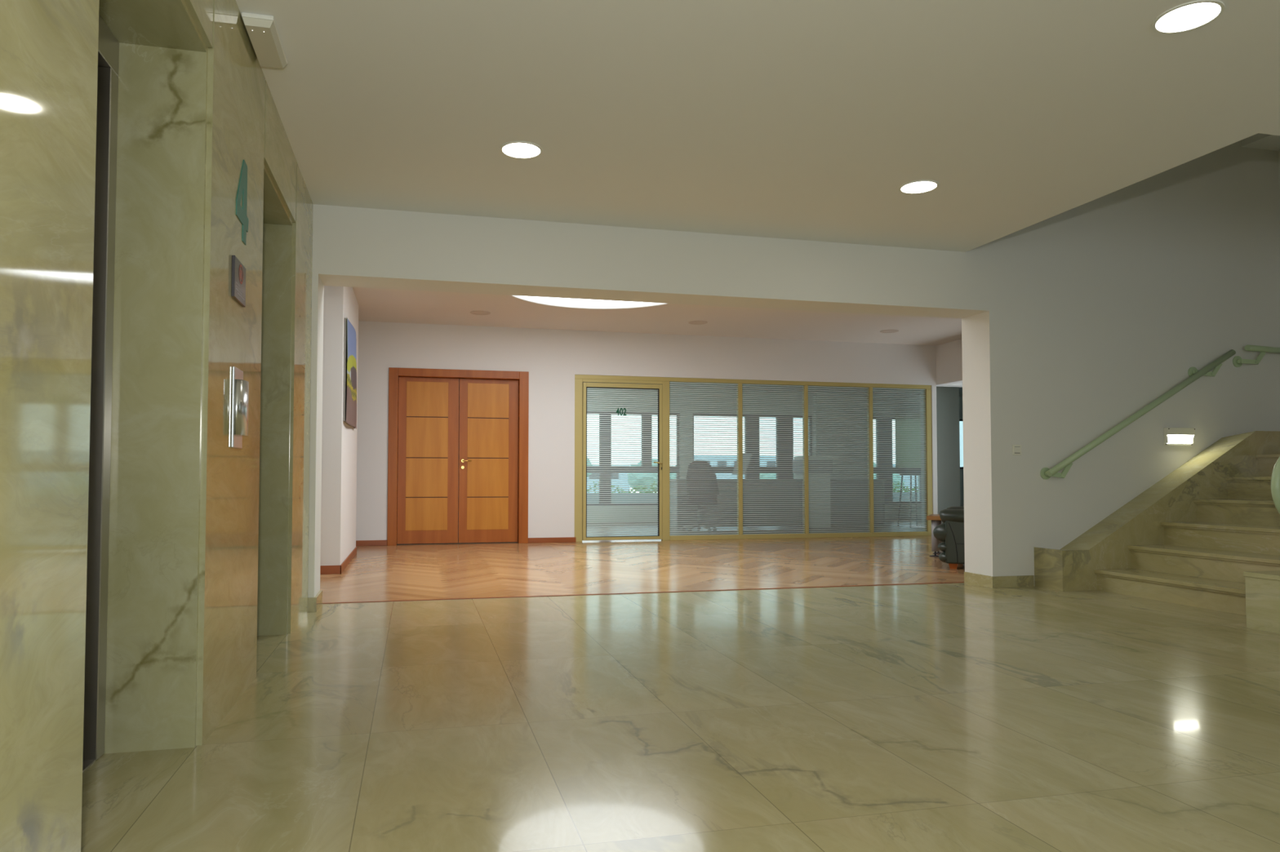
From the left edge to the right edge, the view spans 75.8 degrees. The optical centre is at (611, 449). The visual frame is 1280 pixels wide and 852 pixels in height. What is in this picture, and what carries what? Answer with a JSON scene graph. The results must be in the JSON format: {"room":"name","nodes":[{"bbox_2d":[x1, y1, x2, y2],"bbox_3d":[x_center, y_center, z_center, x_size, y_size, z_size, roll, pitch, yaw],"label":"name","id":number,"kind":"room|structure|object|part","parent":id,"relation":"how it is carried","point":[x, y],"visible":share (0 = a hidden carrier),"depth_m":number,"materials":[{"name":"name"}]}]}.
{"room":"lobby","nodes":[
{"label":"lobby","id":0,"kind":"room"},
{"bbox_2d":[0,0,313,851],"bbox_3d":[-1.193,-0.456,0.779,0.531,2.844,10.038,1,-2,-13],"label":"wall","id":1,"kind":"structure","parent":0,"point":[208,539],"depth_m":2.84,"materials":[{"name":"stone"}]},
{"bbox_2d":[82,13,119,772],"bbox_3d":[-1.683,-0.209,2.297,0.183,2.447,1.034,1,-2,-13],"label":"elevator door","id":2,"kind":"structure","parent":1,"relation":"in","point":[98,534],"depth_m":2.76,"materials":[{"name":"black metal"}]},
{"bbox_3d":[-1.685,1.011,2.258,0.180,0.006,0.888,1,-2,-13],"label":"sill","id":3,"kind":"part","parent":2,"relation":"part of","materials":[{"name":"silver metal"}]},
{"bbox_2d":[231,255,245,306],"bbox_3d":[-1.526,-0.686,3.367,0.013,0.165,0.217,1,-2,-13],"label":"notice sign","id":4,"kind":"object","parent":1,"relation":"attached to","point":[238,270],"visible":1,"depth_m":3.33,"materials":[{"name":"grey"}]},
{"bbox_2d":[231,366,248,448],"bbox_3d":[-1.514,-0.167,3.368,0.044,0.326,0.171,1,-2,-13],"label":"panel","id":5,"kind":"object","parent":1,"relation":"attached to","point":[240,388],"visible":1,"depth_m":3.31,"materials":[{"name":"silver metal"}]},
{"bbox_3d":[-1.531,-0.167,3.364,0.010,0.326,0.171,1,-2,-13],"label":"plate","id":6,"kind":"part","parent":5,"relation":"part of","materials":[{"name":"silver metal"}]},
{"bbox_2d":[235,160,248,244],"bbox_3d":[-1.546,-1.047,3.447,0.004,0.344,0.240,1,-2,-13],"label":"sign","id":7,"kind":"object","parent":1,"relation":"attached to","point":[241,213],"depth_m":3.45,"materials":[{"name":"teal plastic"}]},
{"bbox_2d":[307,590,322,612],"bbox_3d":[-2.106,1.079,5.845,0.058,0.098,0.369,1,-2,-13],"label":"baseboard","id":8,"kind":"structure","parent":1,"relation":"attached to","point":[314,603],"depth_m":5.67,"materials":[{"name":"stone"}]},
{"bbox_2d":[320,285,358,565],"bbox_3d":[-3.961,-0.292,8.688,2.300,3.016,2.130,1,-2,-13],"label":"wall","id":9,"kind":"structure","parent":0,"point":[339,439],"depth_m":7.92,"materials":[{"name":"white paint"}]},
{"bbox_2d":[320,546,356,574],"bbox_3d":[-3.956,1.174,8.641,2.312,0.082,2.153,1,-2,-13],"label":"baseboard","id":10,"kind":"structure","parent":9,"relation":"attached to","point":[324,570],"depth_m":7.85,"materials":[{"name":"brown wood"}]},
{"bbox_2d":[342,318,356,429],"bbox_3d":[-2.758,-0.758,8.737,0.050,1.047,1.380,1,-2,-13],"label":"painting","id":11,"kind":"object","parent":9,"relation":"attached to","point":[350,340],"visible":1,"depth_m":8.38,"materials":[{"name":"paint"}]},
{"bbox_2d":[352,287,961,346],"bbox_3d":[0.761,-1.893,9.533,12.150,0.250,5.267,1,-2,-13],"label":"ceiling","id":12,"kind":"structure","parent":0,"point":[375,304],"depth_m":10.91,"materials":[{"name":"white paint"}]},
{"bbox_2d":[470,311,490,315],"bbox_3d":[-1.668,-1.738,10.472,0.256,0.006,0.256,1,-2,-13],"label":"recessed light","id":13,"kind":"object","parent":12,"relation":"in","point":[475,313],"visible":1,"depth_m":10.47,"materials":[{"name":"beige"}]},
{"bbox_2d":[509,295,669,309],"bbox_3d":[-0.098,-1.809,9.074,2.262,0.070,2.262,1,-2,-13],"label":"skylight","id":14,"kind":"object","parent":12,"relation":"attached to","point":[582,304],"visible":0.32,"depth_m":10.05,"materials":[{"name":"white plastic"}]},
{"bbox_2d":[529,296,641,304],"bbox_3d":[-0.098,-1.839,9.075,2.218,0.010,2.218,1,-2,-13],"label":"diffuser","id":15,"kind":"object","parent":14,"relation":"attached to","point":[543,300],"depth_m":10.02,"materials":[{"name":"white plastic"}]},
{"bbox_2d":[688,320,707,324],"bbox_3d":[1.174,-1.714,11.120,0.256,0.006,0.256,1,-2,-13],"label":"recessed light","id":16,"kind":"object","parent":12,"relation":"in","point":[693,322],"visible":1,"depth_m":11.12,"materials":[{"name":"beige"}]},
{"bbox_2d":[880,329,898,333],"bbox_3d":[3.984,-1.690,11.772,0.256,0.006,0.256,1,-2,-13],"label":"recessed light","id":17,"kind":"object","parent":12,"relation":"in","point":[885,331],"visible":1,"depth_m":11.78,"materials":[{"name":"beige"}]},
{"bbox_2d":[355,320,962,544],"bbox_3d":[2.484,-0.163,12.493,16.600,3.016,0.200,1,-2,-13],"label":"wall","id":18,"kind":"structure","parent":0,"point":[552,358],"depth_m":11.62,"materials":[{"name":"white paint"}]},
{"bbox_2d":[355,540,386,546],"bbox_3d":[-4.288,1.244,10.729,2.632,0.075,0.014,1,-2,-13],"label":"baseboard","id":19,"kind":"structure","parent":18,"relation":"attached to","point":[358,543],"depth_m":10.98,"materials":[{"name":"brown wood"}]},
{"bbox_2d":[386,367,528,546],"bbox_3d":[-2.101,0.104,11.361,1.896,2.400,0.186,1,-2,-13],"label":"double door","id":20,"kind":"structure","parent":18,"relation":"in","point":[482,460],"depth_m":11.37,"materials":[{"name":"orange wood"}]},
{"bbox_3d":[-2.529,0.887,11.253,0.560,0.445,0.020,1,-2,-13],"label":"veneer panel","id":21,"kind":"part","parent":20,"relation":"part of","materials":[{"name":"brown wood"}]},
{"bbox_3d":[-2.528,-0.164,11.287,0.560,0.548,0.020,1,-2,-13],"label":"veneer panel","id":22,"kind":"part","parent":20,"relation":"part of","materials":[{"name":"brown wood"}]},
{"bbox_3d":[-2.529,0.387,11.269,0.560,0.531,0.020,1,-2,-13],"label":"veneer panel","id":23,"kind":"part","parent":20,"relation":"part of","materials":[{"name":"brown wood"}]},
{"bbox_3d":[-2.527,-0.689,11.304,0.560,0.478,0.020,1,-2,-13],"label":"veneer panel","id":24,"kind":"part","parent":20,"relation":"part of","materials":[{"name":"brown wood"}]},
{"bbox_3d":[-2.512,0.151,11.293,0.815,2.276,0.036,1,-2,-13],"label":"door","id":25,"kind":"part","parent":20,"relation":"part of","materials":[{"name":"red wood"}]},
{"bbox_3d":[-1.719,-0.157,11.479,0.572,0.548,0.020,1,-2,-13],"label":"veneer panel","id":26,"kind":"part","parent":20,"relation":"part of","materials":[{"name":"brown wood"}]},
{"bbox_3d":[-1.720,0.394,11.461,0.572,0.531,0.020,1,-2,-13],"label":"veneer panel","id":27,"kind":"part","parent":20,"relation":"part of","materials":[{"name":"brown wood"}]},
{"bbox_3d":[-1.721,0.894,11.445,0.572,0.445,0.020,1,-2,-13],"label":"veneer panel","id":28,"kind":"part","parent":20,"relation":"part of","materials":[{"name":"brown wood"}]},
{"bbox_3d":[-1.712,0.158,11.483,0.818,2.276,0.036,1,-2,-13],"label":"door","id":29,"kind":"part","parent":20,"relation":"part of","materials":[{"name":"red wood"}]},
{"bbox_3d":[-1.719,-0.682,11.496,0.572,0.478,0.020,1,-2,-13],"label":"veneer panel","id":30,"kind":"part","parent":20,"relation":"part of","materials":[{"name":"brown wood"}]},
{"bbox_2d":[528,537,576,542],"bbox_3d":[-0.832,1.276,11.550,0.681,0.072,0.014,1,-2,-13],"label":"baseboard","id":31,"kind":"structure","parent":18,"relation":"attached to","point":[560,540],"depth_m":11.54,"materials":[{"name":"brown wood"}]},
{"bbox_2d":[80,519,1279,851],"bbox_3d":[3.365,1.287,8.728,16.600,0.121,23.500,1,-2,-13],"label":"floor","id":32,"kind":"structure","parent":0,"point":[950,717],"depth_m":3.21,"materials":[{"name":"stone"}]},
{"bbox_2d":[322,582,964,604],"bbox_3d":[0.503,1.181,6.666,5.395,0.054,0.028,1,-2,-13],"label":"trim","id":33,"kind":"structure","parent":32,"relation":"on","point":[945,582],"depth_m":6.58,"materials":[{"name":"brown wood"}]},
{"bbox_2d":[681,462,719,532],"bbox_3d":[1.506,0.789,13.979,0.599,1.204,0.573,1,-2,-13],"label":"office chair","id":34,"kind":"object","parent":32,"relation":"on","point":[692,462],"visible":0.47,"depth_m":13.75,"materials":[{"name":"black fabric"}]},
{"bbox_3d":[1.497,0.902,13.973,0.540,0.100,0.340,1,-2,-13],"label":"seat","id":35,"kind":"part","parent":34,"relation":"part of","materials":[{"name":"black fabric"}]},
{"bbox_3d":[1.536,0.473,13.780,0.560,0.585,0.080,1,-2,-13],"label":"backrest","id":36,"kind":"part","parent":34,"relation":"part of","materials":[{"name":"black fabric"}]},
{"bbox_2d":[669,480,803,530],"bbox_3d":[2.193,0.982,14.784,2.390,0.875,0.800,1,-2,-13],"label":"desk","id":37,"kind":"object","parent":32,"relation":"on","point":[669,480],"visible":0.27,"depth_m":14.48,"materials":[{"name":"grey laminate"}]},
{"bbox_3d":[1.069,0.989,14.516,0.040,0.840,0.740,1,-2,-13],"label":"leg","id":38,"kind":"part","parent":37,"relation":"part of","materials":[{"name":"grey laminate"}]},
{"bbox_2d":[732,453,752,474],"bbox_3d":[2.359,0.308,14.788,0.297,0.470,0.269,1,-2,-13],"label":"computer monitor","id":39,"kind":"object","parent":37,"relation":"on","point":[743,454],"visible":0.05,"depth_m":14.74,"materials":[{"name":"grey plastic"}]},
{"bbox_3d":[3.317,1.009,15.050,0.040,0.840,0.740,1,-2,-13],"label":"leg","id":40,"kind":"part","parent":37,"relation":"part of","materials":[{"name":"grey laminate"}]},
{"bbox_2d":[574,374,933,542],"bbox_3d":[2.271,0.150,12.381,5.761,2.384,0.080,1,-2,-13],"label":"glass wall","id":41,"kind":"structure","parent":32,"relation":"on","point":[580,380],"depth_m":12.45,"materials":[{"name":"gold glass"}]},
{"bbox_2d":[582,382,662,540],"bbox_3d":[0.174,0.173,11.830,1.180,2.253,0.122,1,-2,-13],"label":"door","id":42,"kind":"structure","parent":41,"relation":"in","point":[586,386],"depth_m":11.85,"materials":[{"name":"clear glass"}]},
{"bbox_3d":[0.680,0.223,11.919,0.142,0.145,0.066,1,-2,-13],"label":"lever handle","id":43,"kind":"part","parent":42,"relation":"part of","materials":[{"name":"gold metal"}]},
{"bbox_3d":[1.373,0.139,12.162,1.090,2.270,0.008,1,-2,-13],"label":"glass panel","id":44,"kind":"part","parent":41,"relation":"part of","materials":[{"name":"clear glass"}]},
{"bbox_3d":[2.451,0.148,12.418,1.025,2.270,0.008,1,-2,-13],"label":"glass panel","id":45,"kind":"part","parent":41,"relation":"part of","materials":[{"name":"clear glass"}]},
{"bbox_3d":[3.506,0.158,12.668,1.055,2.270,0.008,1,-2,-13],"label":"glass panel","id":46,"kind":"part","parent":41,"relation":"part of","materials":[{"name":"clear glass"}]},
{"bbox_3d":[4.528,0.167,12.911,0.955,2.270,0.008,1,-2,-13],"label":"glass panel","id":47,"kind":"part","parent":41,"relation":"part of","materials":[{"name":"clear glass"}]},
{"bbox_2d":[793,474,831,527],"bbox_3d":[3.690,0.940,15.081,0.480,0.980,0.515,1,-2,-13],"label":"base cabinet","id":48,"kind":"object","parent":32,"relation":"on","point":[793,474],"visible":0.16,"depth_m":14.84,"materials":[{"name":"white plastic"}]},
{"bbox_2d":[792,456,839,472],"bbox_3d":[3.762,0.290,15.106,0.700,0.318,0.500,1,-2,-13],"label":"printer","id":49,"kind":"object","parent":48,"relation":"on","point":[794,456],"visible":0.3,"depth_m":14.88,"materials":[{"name":"grey plastic"}]},
{"bbox_3d":[3.772,0.161,15.113,0.680,0.059,0.460,1,-2,-13],"label":"lid","id":50,"kind":"part","parent":49,"relation":"part of","materials":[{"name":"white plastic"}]},
{"bbox_3d":[3.748,0.623,14.848,0.440,0.280,0.015,1,-2,-13],"label":"drawer","id":51,"kind":"part","parent":48,"relation":"part of","materials":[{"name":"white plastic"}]},
{"bbox_3d":[3.748,0.923,14.839,0.440,0.280,0.015,1,-2,-13],"label":"drawer","id":52,"kind":"part","parent":48,"relation":"part of","materials":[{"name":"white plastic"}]},
{"bbox_3d":[3.747,1.228,14.829,0.440,0.290,0.015,1,-2,-13],"label":"drawer","id":53,"kind":"part","parent":48,"relation":"part of","materials":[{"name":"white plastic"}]},
{"bbox_2d":[897,472,920,527],"bbox_3d":[5.669,0.944,15.405,0.428,1.001,0.428,1,-2,-13],"label":"stool","id":54,"kind":"object","parent":32,"relation":"on","point":[913,473],"visible":0.35,"depth_m":15.51,"materials":[{"name":"grey plastic"}]},
{"bbox_3d":[5.464,0.967,15.530,0.113,0.963,0.028,-1,-2,32],"label":"leg","id":55,"kind":"part","parent":54,"relation":"part of","materials":[{"name":"grey plastic"}]},
{"bbox_3d":[5.669,0.463,15.420,0.360,0.040,0.360,1,-2,-13],"label":"seat","id":56,"kind":"part","parent":54,"relation":"part of","materials":[{"name":"grey plastic"}]},
{"bbox_3d":[5.543,0.956,15.200,0.028,0.963,0.113,-1,-2,32],"label":"leg","id":57,"kind":"part","parent":54,"relation":"part of","materials":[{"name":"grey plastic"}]},
{"bbox_3d":[5.795,0.970,15.609,0.028,0.963,0.113,-1,-2,32],"label":"leg","id":58,"kind":"part","parent":54,"relation":"part of","materials":[{"name":"grey plastic"}]},
{"bbox_2d":[926,514,942,557],"bbox_3d":[4.147,1.020,9.683,0.750,0.476,0.550,-1,-2,27],"label":"side table","id":59,"kind":"object","parent":32,"relation":"on","point":[935,519],"visible":0.35,"depth_m":9.60,"materials":[{"name":"brown wood"}]},
{"bbox_3d":[3.798,1.010,9.634,0.080,0.368,0.080,-1,-2,27],"label":"leg","id":60,"kind":"part","parent":59,"relation":"part of","materials":[{"name":"grey plastic"}]},
{"bbox_2d":[933,506,964,568],"bbox_3d":[3.964,0.803,8.622,1.023,0.839,1.055,-1,-2,27],"label":"armchair","id":61,"kind":"object","parent":32,"relation":"on","point":[951,531],"visible":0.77,"depth_m":8.32,"materials":[{"name":"grey leather"}]},
{"bbox_3d":[3.802,0.692,8.248,0.949,0.177,0.235,-1,-2,27],"label":"armrest","id":62,"kind":"part","parent":61,"relation":"part of","materials":[{"name":"grey leather"}]},
{"bbox_3d":[3.817,0.934,8.232,0.860,0.445,0.180,-1,-2,27],"label":"panel","id":63,"kind":"part","parent":61,"relation":"part of","materials":[{"name":"grey leather"}]},
{"bbox_3d":[4.170,0.716,8.980,0.949,0.177,0.235,-1,-2,27],"label":"armrest","id":64,"kind":"part","parent":61,"relation":"part of","materials":[{"name":"grey leather"}]},
{"bbox_2d":[1034,431,1279,633],"bbox_3d":[5.203,0.467,6.172,2.898,1.360,2.445,1,-2,-13],"label":"staircase","id":65,"kind":"structure","parent":32,"relation":"on","point":[1206,535],"depth_m":6.78,"materials":[{"name":"stone"}]},
{"bbox_2d":[1271,457,1279,514],"bbox_3d":[5.033,-0.171,5.160,2.253,1.874,0.099,1,-2,-13],"label":"handrail","id":66,"kind":"object","parent":65,"relation":"on","point":[1275,478],"visible":1,"depth_m":4.88,"materials":[{"name":"green paint"}]},
{"bbox_2d":[235,0,1279,252],"bbox_3d":[3.537,-1.945,1.950,10.250,0.220,10.038,1,-2,-13],"label":"ceiling","id":67,"kind":"structure","parent":0,"point":[806,120],"depth_m":4.20,"materials":[{"name":"white paint"}]},
{"bbox_2d":[240,12,288,68],"bbox_3d":[-1.501,-1.765,3.570,0.127,0.049,0.383,1,-2,-13],"label":"emergency light","id":68,"kind":"object","parent":67,"relation":"attached to","point":[262,30],"visible":1,"depth_m":3.51,"materials":[{"name":"white plastic"}]},
{"bbox_2d":[499,141,542,159],"bbox_3d":[-0.525,-1.746,4.797,0.248,0.006,0.248,1,-2,-13],"label":"recessed light","id":69,"kind":"object","parent":67,"relation":"in","point":[514,149],"visible":1,"depth_m":4.79,"materials":[{"name":"white plastic"}]},
{"bbox_2d":[898,180,938,194],"bbox_3d":[2.022,-1.724,5.401,0.248,0.006,0.248,1,-2,-13],"label":"recessed light","id":70,"kind":"object","parent":67,"relation":"in","point":[916,187],"visible":1,"depth_m":5.40,"materials":[{"name":"white plastic"}]},
{"bbox_2d":[1151,0,1225,34],"bbox_3d":[2.385,-1.787,3.400,0.248,0.006,0.248,1,-2,-13],"label":"recessed light","id":71,"kind":"object","parent":67,"relation":"in","point":[1188,16],"visible":1,"depth_m":3.39,"materials":[{"name":"white plastic"}]},
{"bbox_2d":[586,389,964,523],"bbox_3d":[3.148,0.099,17.265,13.100,2.800,0.370,1,-2,-13],"label":"wall","id":72,"kind":"structure","parent":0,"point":[962,486],"depth_m":17.39,"materials":[{"name":"white paint"}]},
{"bbox_2d":[586,411,679,505],"bbox_3d":[0.296,0.195,16.610,2.250,1.880,0.080,1,-2,-13],"label":"window","id":73,"kind":"structure","parent":72,"relation":"attached to","point":[587,411],"depth_m":16.51,"materials":[{"name":"grey"}]},
{"bbox_2d":[693,413,812,478],"bbox_3d":[2.967,0.218,17.244,2.700,1.880,0.080,1,-2,-13],"label":"window","id":74,"kind":"structure","parent":72,"relation":"attached to","point":[693,414],"depth_m":17.32,"materials":[{"name":"grey"}]},
{"bbox_2d":[872,417,921,502],"bbox_3d":[6.173,0.247,18.005,1.430,1.880,0.080,1,-2,-13],"label":"window","id":75,"kind":"structure","parent":72,"relation":"attached to","point":[873,417],"depth_m":17.93,"materials":[{"name":"grey"}]},
{"bbox_2d":[892,410,920,467],"bbox_3d":[6.540,-0.210,17.967,0.820,1.259,0.070,1,-2,-13],"label":"roller blind","id":76,"kind":"object","parent":72,"relation":"attached to","point":[893,411],"visible":0.3,"depth_m":17.94,"materials":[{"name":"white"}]},
{"bbox_2d":[307,140,1279,597],"bbox_3d":[1.143,-1.192,6.706,11.300,4.700,0.365,1,-2,-13],"label":"wall","id":77,"kind":"structure","parent":0,"point":[1075,321],"depth_m":7.11,"materials":[{"name":"white paint"}]},
{"bbox_2d":[964,571,1034,588],"bbox_3d":[3.367,1.128,7.144,0.410,0.096,0.369,1,-2,-13],"label":"baseboard","id":78,"kind":"structure","parent":77,"relation":"attached to","point":[1014,581],"depth_m":6.98,"materials":[{"name":"stone"}]},
{"bbox_2d":[1012,444,1021,455],"bbox_3d":[3.471,0.005,7.024,0.087,0.090,0.017,1,-2,-13],"label":"light switch","id":79,"kind":"object","parent":77,"relation":"attached to","point":[1016,449],"visible":1,"depth_m":7.02,"materials":[{"name":"white plastic"}]},
{"bbox_2d":[1040,349,1235,479],"bbox_3d":[4.699,-0.327,7.284,2.036,1.188,0.100,1,-2,-13],"label":"handrail","id":80,"kind":"object","parent":77,"relation":"attached to","point":[1194,374],"visible":1,"depth_m":7.22,"materials":[{"name":"metal"}]},
{"bbox_2d":[1163,427,1195,445],"bbox_3d":[5.122,-0.115,7.405,0.305,0.158,0.047,1,-2,-13],"label":"lamp","id":81,"kind":"object","parent":77,"relation":"attached to","point":[1172,436],"visible":1,"depth_m":7.39,"materials":[{"name":"white glass"}]},
{"bbox_2d":[1232,345,1279,367],"bbox_3d":[6.047,-0.859,7.621,0.591,0.199,0.100,1,-2,-13],"label":"handrail","id":82,"kind":"object","parent":77,"relation":"attached to","point":[1237,362],"visible":1,"depth_m":7.58,"materials":[{"name":"green paint"}]},
{"bbox_3d":[6.094,-0.924,7.611,0.506,0.069,0.054,1,-2,-13],"label":"rail","id":83,"kind":"part","parent":82,"relation":"part of","materials":[{"name":"green paint"}]},
{"bbox_2d":[669,382,962,396],"bbox_3d":[3.956,-1.491,13.918,13.100,0.666,7.350,1,-2,-13],"label":"ceiling","id":84,"kind":"structure","parent":0,"point":[960,388],"depth_m":16.81,"materials":[{"name":"white paint"}]},
{"bbox_2d":[920,386,960,528],"bbox_3d":[5.788,0.053,14.459,0.460,2.720,0.450,1,-2,-13],"label":"wall","id":85,"kind":"structure","parent":0,"point":[947,397],"depth_m":14.25,"materials":[{"name":"white paint"}]},
{"bbox_2d":[935,339,962,385],"bbox_3d":[5.827,-0.220,10.581,0.160,3.016,5.067,1,-2,-13],"label":"wall","id":86,"kind":"structure","parent":0,"point":[948,355],"depth_m":12.74,"materials":[{"name":"white paint"}]},
{"bbox_2d":[959,421,963,466],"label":"window","id":87,"kind":"structure","parent":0,"point":[961,423],"depth_m":21.07,"materials":[{"name":"glass"}]},
{"bbox_2d":[1240,133,1279,151],"bbox_3d":[5.074,-3.273,6.082,3.975,0.770,2.793,1,-2,-13],"label":"ceiling","id":88,"kind":"structure","parent":0,"point":[1260,141],"depth_m":7.62,"materials":[{"name":"white paint"}]},
{"bbox_2d":[1279,151,1279,176],"bbox_3d":[7.598,-1.306,2.894,0.200,4.700,10.038,1,-2,-13],"label":"wall","id":89,"kind":"structure","parent":0,"point":[1279,151],"depth_m":7.80,"materials":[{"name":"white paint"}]},
{"label":"outside","id":90,"kind":"structure","parent":0,"visible":0},
{"bbox_3d":[-31.144,21.961,217.056,480.000,0.200,402.100,1,-2,-13],"label":"terrain","id":91,"kind":"structure","parent":90,"visible":0},
{"bbox_2d":[586,457,592,476],"bbox_3d":[-4.351,8.879,88.109,4.728,17.764,3.969,1,-2,-13],"label":"tree","id":92,"kind":"object","parent":91,"relation":"on","point":[587,457],"visible":0.02,"depth_m":87.66,"materials":[{"name":"green plant"}]},
{"bbox_2d":[586,465,630,493],"bbox_3d":[-4.691,11.004,136.306,14.000,16.600,8.050,1,-2,-13],"label":"apartment building","id":93,"kind":"structure","parent":91,"relation":"on","point":[593,465],"depth_m":133.65,"materials":[{"name":"grey"}]},
{"bbox_2d":[627,459,670,493],"bbox_3d":[3.750,9.229,80.689,4.584,16.610,3.847,1,-2,-13],"label":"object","id":94,"kind":"object","parent":91,"relation":"on","point":[652,460],"visible":0.06,"depth_m":79.63,"materials":[{"name":"green plant"}]},
{"bbox_2d":[693,455,776,478],"bbox_3d":[23.161,10.578,153.220,18.000,18.600,8.050,1,-2,-13],"label":"apartment building","id":95,"kind":"structure","parent":91,"relation":"on","point":[694,455],"depth_m":148.86,"materials":[{"name":"grey"}]},
{"bbox_2d":[760,474,776,478],"bbox_3d":[15.819,9.749,83.732,5.254,15.793,4.312,1,-2,-13],"label":"tree","id":96,"kind":"object","parent":91,"relation":"on","point":[761,474],"visible":0.02,"depth_m":82.32,"materials":[{"name":"green plant"}]},
{"bbox_2d":[873,462,904,492],"bbox_3d":[27.904,9.485,86.595,5.918,16.534,4.845,1,-2,-13],"label":"tree","id":97,"kind":"object","parent":91,"relation":"on","point":[873,463],"visible":0.05,"depth_m":85.16,"materials":[{"name":"green plant"}]},
{"bbox_2d":[892,464,917,489],"bbox_3d":[55.876,11.795,171.237,20.000,17.400,8.050,1,-2,-13],"label":"apartment building","id":98,"kind":"structure","parent":91,"relation":"on","point":[892,464],"depth_m":168.54,"materials":[{"name":"grey"}]},
{"bbox_3d":[2.902,1.581,18.249,13.100,0.100,1.750,1,-2,-13],"label":"floor","id":99,"kind":"structure","parent":0,"visible":0},
{"bbox_2d":[586,493,917,503],"bbox_3d":[2.706,1.283,19.086,13.100,0.550,0.150,1,-2,-13],"label":"wall","id":100,"kind":"structure","parent":99,"relation":"on","point":[893,493],"depth_m":18.51,"materials":[{"name":"white paint"}]},
{"bbox_2d":[586,481,917,493],"bbox_3d":[3.065,0.965,19.516,12.048,0.446,0.470,1,-2,-13],"label":"hedge","id":101,"kind":"object","parent":100,"relation":"attached to","point":[593,482],"visible":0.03,"depth_m":18.92,"materials":[{"name":"green plant"}]}
]}

